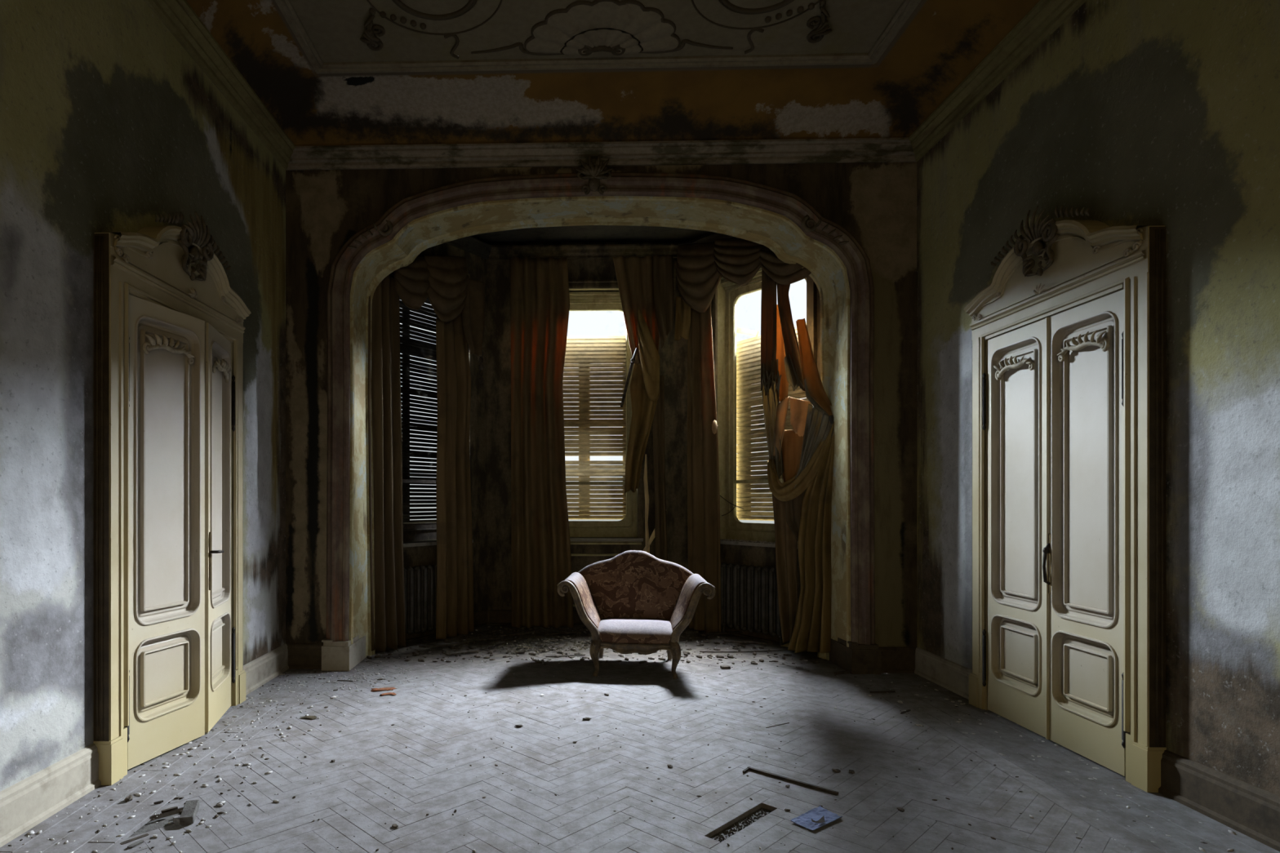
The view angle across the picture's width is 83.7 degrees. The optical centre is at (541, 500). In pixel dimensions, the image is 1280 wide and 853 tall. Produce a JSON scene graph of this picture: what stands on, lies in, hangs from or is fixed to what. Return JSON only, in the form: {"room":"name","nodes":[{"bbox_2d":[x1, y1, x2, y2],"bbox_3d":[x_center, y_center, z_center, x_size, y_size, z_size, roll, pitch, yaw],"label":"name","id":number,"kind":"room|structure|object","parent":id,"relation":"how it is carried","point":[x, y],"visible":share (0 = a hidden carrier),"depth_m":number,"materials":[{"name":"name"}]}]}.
{"room":"abandoned building interior","nodes":[
{"label":"abandoned building interior","id":0,"kind":"room"},
{"bbox_2d":[0,0,285,791],"bbox_3d":[-2.250,-0.705,1.839,0.001,4.210,8.150,0,0,2],"label":"wall","id":1,"kind":"structure","parent":0,"point":[108,123],"depth_m":3.39,"materials":[{"name":"beige paint"}]},
{"bbox_2d":[0,743,101,847],"bbox_3d":[-2.262,1.298,0.625,0.042,0.205,5.724,0,0,2],"label":"baseboard","id":2,"kind":"structure","parent":1,"relation":"attached to","point":[27,803],"depth_m":3.13,"materials":[{"name":"beige paint"}]},
{"bbox_2d":[93,211,251,785],"bbox_3d":[-2.122,-0.156,4.215,0.362,3.112,1.484,0,0,2],"label":"door","id":3,"kind":"structure","parent":1,"relation":"in","point":[169,329],"depth_m":3.94,"materials":[{"name":"paint"}]},
{"bbox_2d":[144,0,295,169],"bbox_3d":[-2.185,-2.833,1.837,0.130,0.145,8.150,0,0,2],"label":"crown molding","id":4,"kind":"structure","parent":1,"relation":"attached to","point":[178,16],"depth_m":4.66,"materials":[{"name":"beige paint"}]},
{"bbox_2d":[243,644,288,695],"bbox_3d":[-2.128,1.298,5.428,0.042,0.205,0.966,0,0,2],"label":"baseboard","id":5,"kind":"structure","parent":1,"relation":"attached to","point":[260,671],"depth_m":5.44,"materials":[{"name":"beige paint"}]},
{"bbox_2d":[403,235,487,641],"bbox_3d":[-1.311,-0.740,7.325,0.260,4.400,1.988,0,0,37],"label":"wall","id":6,"kind":"structure","parent":0,"point":[477,266],"depth_m":7.89,"materials":[{"name":"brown paint"}]},
{"bbox_2d":[321,635,365,671],"bbox_3d":[-1.683,1.275,6.144,0.230,0.250,0.670,0,0,2],"label":"trim","id":7,"kind":"structure","parent":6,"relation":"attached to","point":[340,655],"depth_m":5.81,"materials":[{"name":"beige paint"}]},
{"bbox_2d":[393,256,430,310],"bbox_3d":[-1.178,-2.087,6.678,0.135,0.556,0.445,0,0,37],"label":"swag","id":8,"kind":"object","parent":6,"relation":"hanging from","point":[411,283],"visible":0.87,"depth_m":6.61,"materials":[{"name":"brown fabric"}]},
{"bbox_2d":[390,254,473,547],"bbox_3d":[-1.224,-1.012,7.259,0.300,2.935,1.300,0,0,37],"label":"window","id":9,"kind":"structure","parent":6,"relation":"in","point":[425,531],"depth_m":7.35,"materials":[{"name":"brown wood"}]},
{"bbox_2d":[399,297,438,523],"bbox_3d":[-1.390,-1.018,7.386,0.028,2.517,1.100,0,0,37],"label":"roller shutter","id":10,"kind":"object","parent":9,"relation":"attached to","point":[412,347],"visible":0.3,"depth_m":7.49,"materials":[{"name":"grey wood"}]},
{"bbox_2d":[424,255,467,322],"bbox_3d":[-0.887,-2.118,6.974,0.157,0.737,0.579,0,0,37],"label":"swag","id":11,"kind":"object","parent":6,"relation":"hanging from","point":[447,290],"visible":0.99,"depth_m":6.89,"materials":[{"name":"brown fabric"}]},
{"bbox_2d":[462,275,484,355],"bbox_3d":[-0.713,-1.907,7.355,0.110,0.802,0.363,0,0,28],"label":"swag tail","id":12,"kind":"object","parent":11,"relation":"attached to","point":[473,310],"visible":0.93,"depth_m":7.41,"materials":[{"name":"brown fabric"}]},
{"bbox_2d":[405,610,487,640],"bbox_3d":[-1.194,1.320,7.236,0.035,0.160,1.888,0,0,37],"label":"baseboard","id":13,"kind":"structure","parent":6,"relation":"attached to","point":[480,618],"depth_m":7.81,"materials":[{"name":"brown paint"}]},
{"bbox_2d":[444,235,491,258],"bbox_3d":[-1.159,-2.788,7.209,0.125,0.115,1.908,0,0,37],"label":"trim","id":14,"kind":"structure","parent":6,"relation":"attached to","point":[469,244],"depth_m":7.72,"materials":[{"name":"brown wood"}]},
{"bbox_2d":[487,240,688,626],"bbox_3d":[0.527,-0.740,8.118,2.320,4.400,0.260,0,0,2],"label":"wall","id":15,"kind":"structure","parent":0,"point":[673,354],"depth_m":8.01,"materials":[{"name":"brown paint"}]},
{"bbox_2d":[488,609,583,624],"bbox_3d":[0.523,1.320,7.971,2.220,0.160,0.035,0,0,2],"label":"baseboard","id":16,"kind":"structure","parent":15,"relation":"attached to","point":[495,616],"depth_m":7.98,"materials":[{"name":"brown paint"}]},
{"bbox_2d":[488,243,685,259],"bbox_3d":[0.521,-2.788,7.926,2.240,0.115,0.125,0,0,2],"label":"trim","id":17,"kind":"structure","parent":15,"relation":"attached to","point":[598,251],"depth_m":7.90,"materials":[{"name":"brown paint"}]},
{"bbox_2d":[565,280,645,606],"bbox_3d":[0.524,-0.640,8.008,1.300,3.680,0.300,0,0,2],"label":"window","id":18,"kind":"structure","parent":15,"relation":"in","point":[604,300],"depth_m":8.10,"materials":[{"name":"paint"}]},
{"bbox_2d":[563,335,626,519],"bbox_3d":[0.510,-0.845,8.219,1.130,2.131,0.027,0,0,2],"label":"roller shutter","id":19,"kind":"object","parent":18,"relation":"attached to","point":[587,418],"visible":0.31,"depth_m":8.21,"materials":[{"name":"brown wood"}]},
{"bbox_2d":[613,255,659,363],"bbox_3d":[1.048,-2.072,7.731,0.536,1.188,0.114,0,0,2],"label":"curtain","id":20,"kind":"object","parent":15,"relation":"hanging from","point":[634,274],"visible":0.68,"depth_m":7.72,"materials":[{"name":"brown fabric"}]},
{"bbox_2d":[624,363,657,493],"bbox_3d":[1.096,-0.782,7.691,0.378,1.422,0.120,0,0,2],"label":"curtain tail","id":21,"kind":"object","parent":20,"relation":"hanging from","point":[643,409],"visible":0.83,"depth_m":7.69,"materials":[{"name":"brown fabric"}]},
{"bbox_2d":[637,304,659,401],"bbox_3d":[1.161,-1.592,7.609,0.241,1.059,0.099,0,0,2],"label":"curtain","id":22,"kind":"object","parent":21,"relation":"attached to","point":[649,354],"visible":1,"depth_m":7.60,"materials":[{"name":"brown fabric"}]},
{"bbox_2d":[620,347,638,407],"bbox_3d":[0.949,-1.327,7.631,0.195,0.640,0.053,0,0,2],"label":"pole","id":23,"kind":"object","parent":22,"relation":"hanging from","point":[633,359],"visible":1,"depth_m":7.62,"materials":[{"name":"brown wood"}]},
{"bbox_2d":[652,375,667,560],"bbox_3d":[1.297,-0.020,7.762,0.188,2.708,0.073,0,0,-9],"label":"curtain","id":24,"kind":"object","parent":20,"relation":"hanging from","point":[658,423],"visible":0.7,"depth_m":7.75,"materials":[{"name":"brown fabric"}]},
{"bbox_2d":[471,225,710,243],"bbox_3d":[0.498,-2.920,7.069,5.160,0.001,2.440,0,0,2],"label":"ceiling","id":25,"kind":"structure","parent":0,"point":[577,233],"depth_m":7.75,"materials":[{"name":"grey paint"}]},
{"bbox_2d":[285,161,916,647],"bbox_3d":[0.463,-0.705,5.841,5.200,4.210,0.002,0,0,2],"label":"wall","id":26,"kind":"structure","parent":0,"point":[876,202],"depth_m":5.83,"materials":[{"name":"paint"}]},
{"bbox_2d":[285,643,323,669],"bbox_3d":[-1.966,1.298,5.886,0.342,0.205,0.042,0,0,2],"label":"baseboard","id":27,"kind":"structure","parent":26,"relation":"attached to","point":[300,655],"depth_m":5.88,"materials":[{"name":"brown paint"}]},
{"bbox_2d":[325,155,875,644],"bbox_3d":[0.462,-0.703,5.776,4.518,4.207,0.127,0,0,2],"label":"trim arch moulding","id":28,"kind":"structure","parent":26,"relation":"attached to","point":[590,180],"depth_m":5.79,"materials":[{"name":"beige paint"}]},
{"bbox_2d":[285,137,915,170],"bbox_3d":[0.461,-2.833,5.774,5.200,0.145,0.130,0,0,2],"label":"crown molding","id":29,"kind":"structure","parent":26,"relation":"attached to","point":[843,150],"depth_m":5.77,"materials":[{"name":"paint"}]},
{"bbox_2d":[879,646,916,673],"bbox_3d":[2.892,1.298,5.750,0.340,0.205,0.042,0,0,2],"label":"baseboard","id":30,"kind":"structure","parent":26,"relation":"attached to","point":[893,660],"depth_m":5.74,"materials":[{"name":"brown paint"}]},
{"bbox_2d":[186,0,1039,146],"bbox_3d":[0.349,-3.045,1.766,4.980,0.300,7.930,0,0,2],"label":"ceiling","id":31,"kind":"structure","parent":0,"point":[328,72],"depth_m":5.09,"materials":[{"name":"paint"}]},
{"bbox_2d":[0,624,1279,852],"bbox_3d":[0.383,1.411,2.981,5.400,0.028,10.780,0,0,2],"label":"floor","id":32,"kind":"structure","parent":0,"point":[376,759],"depth_m":3.65,"materials":[{"name":"grey wood"}]},
{"bbox_2d":[124,795,133,801],"bbox_3d":[-1.921,1.388,3.301,0.030,0.024,0.052,0,0,2],"label":"chunk","id":33,"kind":"object","parent":32,"relation":"on","point":[130,797],"visible":1,"depth_m":3.28,"materials":[{"name":"grey stone"}]},
{"bbox_2d":[120,833,148,844],"bbox_3d":[-1.683,1.406,2.927,0.024,0.012,0.106,0,0,37],"label":"board","id":34,"kind":"object","parent":32,"relation":"on","point":[146,834],"visible":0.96,"depth_m":2.92,"materials":[{"name":"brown wood"}]},
{"bbox_2d":[127,840,143,848],"bbox_3d":[-1.647,1.398,2.871,0.020,0.012,0.060,0,0,26],"label":"board","id":35,"kind":"object","parent":32,"relation":"on","point":[137,843],"visible":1,"depth_m":2.86,"materials":[{"name":"grey wood"}]},
{"bbox_2d":[153,800,163,804],"bbox_3d":[-1.764,1.391,3.262,0.038,0.006,0.011,0,0,-38],"label":"sliver","id":36,"kind":"object","parent":32,"relation":"on","point":[162,801],"visible":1,"depth_m":3.26,"materials":[{"name":"brown wood"}]},
{"bbox_2d":[161,806,177,813],"bbox_3d":[-1.669,1.389,3.176,0.065,0.010,0.016,0,0,-43],"label":"stick","id":37,"kind":"object","parent":32,"relation":"on","point":[174,808],"visible":1,"depth_m":3.17,"materials":[{"name":"brown wood"}]},
{"bbox_2d":[179,800,199,825],"bbox_3d":[-1.544,1.369,3.107,0.055,0.062,0.124,0,0,-13],"label":"wood block","id":38,"kind":"object","parent":32,"relation":"on","point":[189,811],"visible":1,"depth_m":3.08,"materials":[{"name":"grey wood"}]},
{"bbox_2d":[8,671,412,852],"bbox_3d":[-1.529,1.396,3.695,1.250,0.014,4.098,0,0,2],"label":"crumbs","id":39,"kind":"object","parent":32,"relation":"on","point":[220,803],"visible":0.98,"depth_m":3.69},
{"bbox_2d":[299,715,316,719],"bbox_3d":[-1.496,1.395,4.553,0.121,0.011,0.064,0,0,15],"label":"lump","id":40,"kind":"object","parent":32,"relation":"on","point":[309,717],"visible":1,"depth_m":4.54,"materials":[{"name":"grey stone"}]},
{"bbox_2d":[266,655,488,702],"bbox_3d":[-1.398,1.397,5.625,1.878,0.011,1.447,0,0,-2],"label":"plaster dust","id":41,"kind":"object","parent":32,"relation":"on","point":[487,655],"visible":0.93,"depth_m":5.55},
{"bbox_2d":[370,687,395,692],"bbox_3d":[-1.167,1.395,5.231,0.183,0.015,0.084,0,0,-12],"label":"scrap","id":42,"kind":"object","parent":32,"relation":"on","point":[385,688],"visible":1,"depth_m":5.22,"materials":[{"name":"brown wood"}]},
{"bbox_2d":[379,692,396,696],"bbox_3d":[-1.100,1.395,5.084,0.105,0.015,0.081,0,0,-41],"label":"scrap","id":43,"kind":"object","parent":32,"relation":"on","point":[388,693],"visible":1,"depth_m":5.09,"materials":[{"name":"brown wood"}]},
{"bbox_2d":[391,823,398,828],"bbox_3d":[-0.627,1.396,3.033,0.031,0.009,0.029,0,0,2],"label":"lump","id":44,"kind":"object","parent":32,"relation":"on","point":[394,825],"visible":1,"depth_m":3.03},
{"bbox_2d":[404,564,436,635],"bbox_3d":[-1.109,1.026,7.253,0.127,0.751,0.895,0,0,37],"label":"radiator","id":45,"kind":"object","parent":32,"relation":"on","point":[420,582],"visible":0.46,"depth_m":7.04,"materials":[{"name":"metal"}]},
{"bbox_2d":[435,311,474,639],"bbox_3d":[-0.879,-0.326,7.273,0.116,3.428,0.536,0,0,37],"label":"curtain","id":46,"kind":"object","parent":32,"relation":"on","point":[455,576],"visible":0.98,"depth_m":7.21,"materials":[{"name":"brown fabric"}]},
{"bbox_2d":[444,648,479,655],"bbox_3d":[-0.715,1.384,6.453,0.332,0.012,0.060,0,0,-33],"label":"fallen slat","id":47,"kind":"object","parent":32,"relation":"on","point":[474,650],"visible":0.99,"depth_m":6.45,"materials":[{"name":"wood"}]},
{"bbox_2d":[510,256,573,628],"bbox_3d":[0.008,-0.638,7.755,0.697,4.053,0.158,0,0,2],"label":"curtain","id":48,"kind":"object","parent":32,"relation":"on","point":[540,298],"visible":0.98,"depth_m":7.75,"materials":[{"name":"brown fabric"}]},
{"bbox_2d":[545,654,585,657],"bbox_3d":[0.217,1.390,6.331,0.359,0.008,0.022,0,0,-11],"label":"strip","id":49,"kind":"object","parent":32,"relation":"on","point":[567,655],"visible":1,"depth_m":6.32,"materials":[{"name":"brown wood"}]},
{"bbox_2d":[362,626,808,662],"bbox_3d":[0.401,1.396,6.951,3.906,0.014,1.701,0,0,2],"label":"flakes","id":50,"kind":"object","parent":32,"relation":"on","point":[500,627],"visible":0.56,"depth_m":6.69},
{"bbox_2d":[366,626,819,664],"bbox_3d":[0.415,1.391,6.933,4.021,0.031,1.727,0,0,2],"label":"rubble","id":51,"kind":"object","parent":32,"relation":"on","point":[735,646],"visible":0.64,"depth_m":6.60,"materials":[{"name":"grey stone"}]},
{"bbox_2d":[556,550,715,679],"bbox_3d":[0.790,0.926,5.959,1.251,0.961,0.847,0,0,8],"label":"armchair","id":52,"kind":"object","parent":32,"relation":"on","point":[629,602],"visible":1,"depth_m":6.14,"materials":[{"name":"fabric"}]},
{"bbox_2d":[643,453,649,553],"bbox_3d":[1.179,0.441,7.920,0.069,1.918,0.020,0,0,2],"label":"lath","id":53,"kind":"object","parent":32,"relation":"on","point":[645,477],"visible":0.7,"depth_m":7.92,"materials":[{"name":"brown wood"}]},
{"bbox_2d":[642,528,654,551],"bbox_3d":[1.071,0.751,7.858,0.629,1.298,0.025,0,0,10],"label":"splinter","id":54,"kind":"object","parent":32,"relation":"on","point":[652,536],"visible":0.31,"depth_m":7.83,"materials":[{"name":"brown wood"}]},
{"bbox_2d":[179,660,1129,852],"bbox_3d":[0.462,1.398,3.923,4.704,0.006,4.462,0,0,2],"label":"flakes","id":55,"kind":"object","parent":32,"relation":"on","point":[1076,833],"visible":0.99,"depth_m":3.59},
{"bbox_2d":[102,660,1207,851],"bbox_3d":[0.459,1.398,3.942,4.702,0.008,4.494,0,0,2],"label":"crumbs","id":56,"kind":"object","parent":32,"relation":"on","point":[747,775],"visible":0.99,"depth_m":3.68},
{"bbox_2d":[720,665,730,669],"bbox_3d":[1.533,1.389,5.890,0.075,0.022,0.050,0,0,-4],"label":"fragment","id":57,"kind":"object","parent":32,"relation":"on","point":[722,667],"visible":1,"depth_m":5.87,"materials":[{"name":"grey stone"}]},
{"bbox_2d":[711,808,771,842],"bbox_3d":[0.877,1.422,3.090,0.443,0.010,0.067,0,0,-43],"label":"grit","id":58,"kind":"object","parent":32,"relation":"on","point":[762,810],"visible":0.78,"depth_m":3.09,"materials":[{"name":"grey gravel"}]},
{"bbox_2d":[699,648,787,653],"bbox_3d":[1.979,1.389,6.544,1.046,0.010,0.089,0,0,-9],"label":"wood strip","id":59,"kind":"object","parent":32,"relation":"on","point":[783,649],"visible":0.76,"depth_m":6.49,"materials":[{"name":"wood"}]},
{"bbox_2d":[742,766,750,773],"bbox_3d":[1.063,1.395,3.662,0.013,0.010,0.078,0,0,41],"label":"splinter","id":60,"kind":"object","parent":32,"relation":"on","point":[746,770],"visible":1,"depth_m":3.65,"materials":[{"name":"brown wood"}]},
{"bbox_2d":[724,640,773,644],"bbox_3d":[2.015,1.384,6.893,0.459,0.012,0.050,0,0,13],"label":"fallen slat","id":61,"kind":"object","parent":32,"relation":"on","point":[731,642],"visible":1,"depth_m":6.88,"materials":[{"name":"wood"}]},
{"bbox_2d":[720,562,783,645],"bbox_3d":[2.157,1.026,7.096,0.127,0.751,0.875,0,0,-34],"label":"radiator","id":62,"kind":"object","parent":32,"relation":"on","point":[749,602],"visible":0.88,"depth_m":7.11,"materials":[{"name":"metal"}]},
{"bbox_2d":[765,722,789,728],"bbox_3d":[1.464,1.392,4.381,0.198,0.004,0.007,0,0,-29],"label":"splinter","id":63,"kind":"object","parent":32,"relation":"on","point":[787,722],"visible":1,"depth_m":4.38,"materials":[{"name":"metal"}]},
{"bbox_2d":[746,766,838,795],"bbox_3d":[1.243,1.394,3.524,0.464,0.012,0.018,0,0,44],"label":"wood strip","id":64,"kind":"object","parent":32,"relation":"on","point":[754,770],"visible":1,"depth_m":3.51,"materials":[{"name":"wood"}]},
{"bbox_2d":[791,805,842,831],"bbox_3d":[1.210,1.390,3.102,0.237,0.021,0.123,0,0,-36],"label":"paper sheet","id":65,"kind":"object","parent":32,"relation":"on","point":[815,819],"visible":1,"depth_m":3.10,"materials":[{"name":"blue paper"}]},
{"bbox_2d":[831,768,840,773],"bbox_3d":[1.525,1.395,3.654,0.039,0.011,0.034,0,0,2],"label":"lump","id":66,"kind":"object","parent":32,"relation":"on","point":[837,771],"visible":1,"depth_m":3.65,"materials":[{"name":"grey stone"}]},
{"bbox_2d":[848,769,855,773],"bbox_3d":[1.593,1.394,3.636,0.033,0.012,0.051,0,0,16],"label":"lump","id":67,"kind":"object","parent":32,"relation":"on","point":[851,771],"visible":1,"depth_m":3.62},
{"bbox_2d":[897,807,904,812],"bbox_3d":[1.622,1.395,3.191,0.027,0.010,0.041,0,0,2],"label":"lump","id":68,"kind":"object","parent":32,"relation":"on","point":[900,809],"visible":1,"depth_m":3.19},
{"bbox_2d":[900,709,911,714],"bbox_3d":[2.397,1.390,4.655,0.118,0.008,0.013,0,0,-37],"label":"sliver","id":69,"kind":"object","parent":32,"relation":"on","point":[908,710],"visible":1,"depth_m":4.65,"materials":[{"name":"brown wood"}]},
{"bbox_2d":[834,675,1235,852],"bbox_3d":[2.449,1.397,3.685,1.016,0.012,3.895,0,0,2],"label":"crumbs","id":70,"kind":"object","parent":32,"relation":"on","point":[953,701],"visible":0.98,"depth_m":3.83,"materials":[{"name":"grey stone"}]},
{"bbox_2d":[688,231,820,644],"bbox_3d":[2.318,-0.740,7.224,0.260,4.400,1.988,0,0,-34],"label":"wall","id":71,"kind":"structure","parent":0,"point":[755,556],"depth_m":7.62,"materials":[{"name":"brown paint"}]},
{"bbox_2d":[675,242,721,312],"bbox_3d":[1.586,-2.355,7.365,0.168,0.808,0.616,0,0,-34],"label":"swag","id":72,"kind":"object","parent":71,"relation":"hanging from","point":[698,278],"visible":0.94,"depth_m":7.28,"materials":[{"name":"brown fabric"}]},
{"bbox_2d":[653,254,674,348],"bbox_3d":[1.322,-2.146,7.636,0.223,1.007,0.081,0,0,-6],"label":"swag tail","id":73,"kind":"object","parent":72,"relation":"hanging from","point":[663,266],"visible":1,"depth_m":7.64,"materials":[{"name":"brown fabric"}]},
{"bbox_2d":[674,296,690,340],"bbox_3d":[1.512,-1.965,7.597,0.072,0.494,0.224,0,0,-25],"label":"swag tail","id":74,"kind":"object","parent":72,"relation":"attached to","point":[682,319],"visible":0.97,"depth_m":7.58,"materials":[{"name":"fabric"}]},
{"bbox_2d":[687,302,720,633],"bbox_3d":[1.718,-0.429,7.502,0.114,3.640,0.492,0,0,-33],"label":"curtain","id":75,"kind":"object","parent":71,"relation":"hanging from","point":[703,462],"visible":0.89,"depth_m":7.48,"materials":[{"name":"brown fabric"}]},
{"bbox_2d":[711,419,718,434],"bbox_3d":[1.788,-0.757,7.290,0.062,0.150,0.053,0,0,-21],"label":"knot","id":76,"kind":"object","parent":75,"relation":"attached to","point":[714,426],"visible":1,"depth_m":7.27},
{"bbox_2d":[685,231,738,244],"bbox_3d":[2.159,-2.788,7.116,0.125,0.115,1.908,0,0,-34],"label":"trim","id":77,"kind":"structure","parent":71,"relation":"attached to","point":[710,237],"depth_m":7.55,"materials":[{"name":"brown wood"}]},
{"bbox_2d":[713,238,761,285],"bbox_3d":[1.877,-2.377,6.911,0.157,0.568,0.612,0,0,-34],"label":"swag","id":78,"kind":"object","parent":71,"relation":"hanging from","point":[736,260],"visible":0.95,"depth_m":6.83,"materials":[{"name":"brown fabric"}]},
{"bbox_2d":[720,625,790,644],"bbox_3d":[2.196,1.320,7.141,0.035,0.160,1.888,0,0,-34],"label":"baseboard","id":79,"kind":"structure","parent":71,"relation":"attached to","point":[753,634],"depth_m":7.16,"materials":[{"name":"brown paint"}]},
{"bbox_2d":[711,267,817,547],"bbox_3d":[2.227,-1.012,7.162,0.300,2.935,1.300,0,0,-34],"label":"window","id":80,"kind":"structure","parent":71,"relation":"in","point":[735,529],"depth_m":7.61,"materials":[{"name":"paint"}]},
{"bbox_2d":[720,495,743,509],"bbox_3d":[1.981,0.013,7.382,0.008,0.148,0.321,0,0,-34],"label":"wire","id":81,"kind":"object","parent":80,"relation":"attached to","point":[720,495],"visible":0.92,"depth_m":7.38,"materials":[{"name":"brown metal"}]},
{"bbox_2d":[736,323,806,520],"bbox_3d":[2.394,-0.841,7.267,0.054,2.101,1.085,0,0,-34],"label":"roller shutter","id":82,"kind":"object","parent":80,"relation":"attached to","point":[748,350],"depth_m":7.51,"materials":[{"name":"brown wood"}]},
{"bbox_2d":[829,637,880,675],"bbox_3d":[2.624,1.275,6.024,0.230,0.250,0.670,0,0,2],"label":"trim","id":83,"kind":"structure","parent":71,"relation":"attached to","point":[859,659],"depth_m":5.70,"materials":[{"name":"brown paint"}]},
{"bbox_2d":[916,0,1279,796],"bbox_3d":[2.948,-0.705,1.693,0.001,4.210,8.150,0,0,2],"label":"wall","id":84,"kind":"structure","parent":0,"point":[1166,113],"depth_m":3.33,"materials":[{"name":"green paint"}]},
{"bbox_2d":[914,647,972,699],"bbox_3d":[3.029,1.298,5.312,0.042,0.205,0.910,0,0,2],"label":"baseboard","id":85,"kind":"structure","parent":84,"relation":"attached to","point":[953,677],"depth_m":5.32,"materials":[{"name":"beige paint"}]},
{"bbox_2d":[908,0,1086,161],"bbox_3d":[2.884,-2.833,1.695,0.130,0.145,8.150,0,0,2],"label":"crown molding","id":86,"kind":"structure","parent":84,"relation":"attached to","point":[1046,16],"depth_m":4.63,"materials":[{"name":"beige paint"}]},
{"bbox_2d":[963,205,1166,792],"bbox_3d":[2.994,-0.156,4.128,0.286,3.111,1.484,0,0,2],"label":"door","id":87,"kind":"structure","parent":84,"relation":"in","point":[1068,329],"depth_m":3.91,"materials":[{"name":"paint"}]},
{"bbox_2d":[1158,750,1279,852],"bbox_3d":[2.894,1.298,0.509,0.042,0.205,5.780,0,0,2],"label":"baseboard","id":88,"kind":"structure","parent":84,"relation":"attached to","point":[1249,810],"depth_m":3.07,"materials":[{"name":"brown paint"}]},
{"bbox_3d":[0.479,-0.760,6.410,4.620,4.320,0.001,0,0,2],"label":"wall","id":89,"kind":"structure","parent":0,"visible":0},
{"bbox_2d":[349,195,850,660],"bbox_3d":[0.472,-0.560,6.124,4.138,3.921,0.570,0,0,2],"label":"archway","id":90,"kind":"object","parent":89,"relation":"attached to","point":[776,232],"visible":0.87,"depth_m":6.08,"materials":[{"name":"paint"}]},
{"bbox_2d":[367,274,406,652],"bbox_3d":[-1.426,-0.408,6.562,0.126,3.593,0.484,0,0,43],"label":"curtain","id":91,"kind":"object","parent":90,"relation":"hanging from","point":[386,406],"visible":0.96,"depth_m":6.54,"materials":[{"name":"brown fabric"}]},
{"bbox_2d":[759,244,811,284],"bbox_3d":[2.200,-2.220,6.473,0.154,0.497,0.618,0,0,-34],"label":"swag","id":92,"kind":"object","parent":90,"relation":"hanging from","point":[782,273],"visible":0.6,"depth_m":6.45,"materials":[{"name":"brown fabric"}]},
{"bbox_2d":[760,268,834,653],"bbox_3d":[2.467,-0.501,6.610,0.818,3.788,0.862,0,0,35],"label":"curtain","id":93,"kind":"object","parent":90,"relation":"hanging from","point":[803,455],"visible":0.86,"depth_m":6.46,"materials":[{"name":"brown fabric"}]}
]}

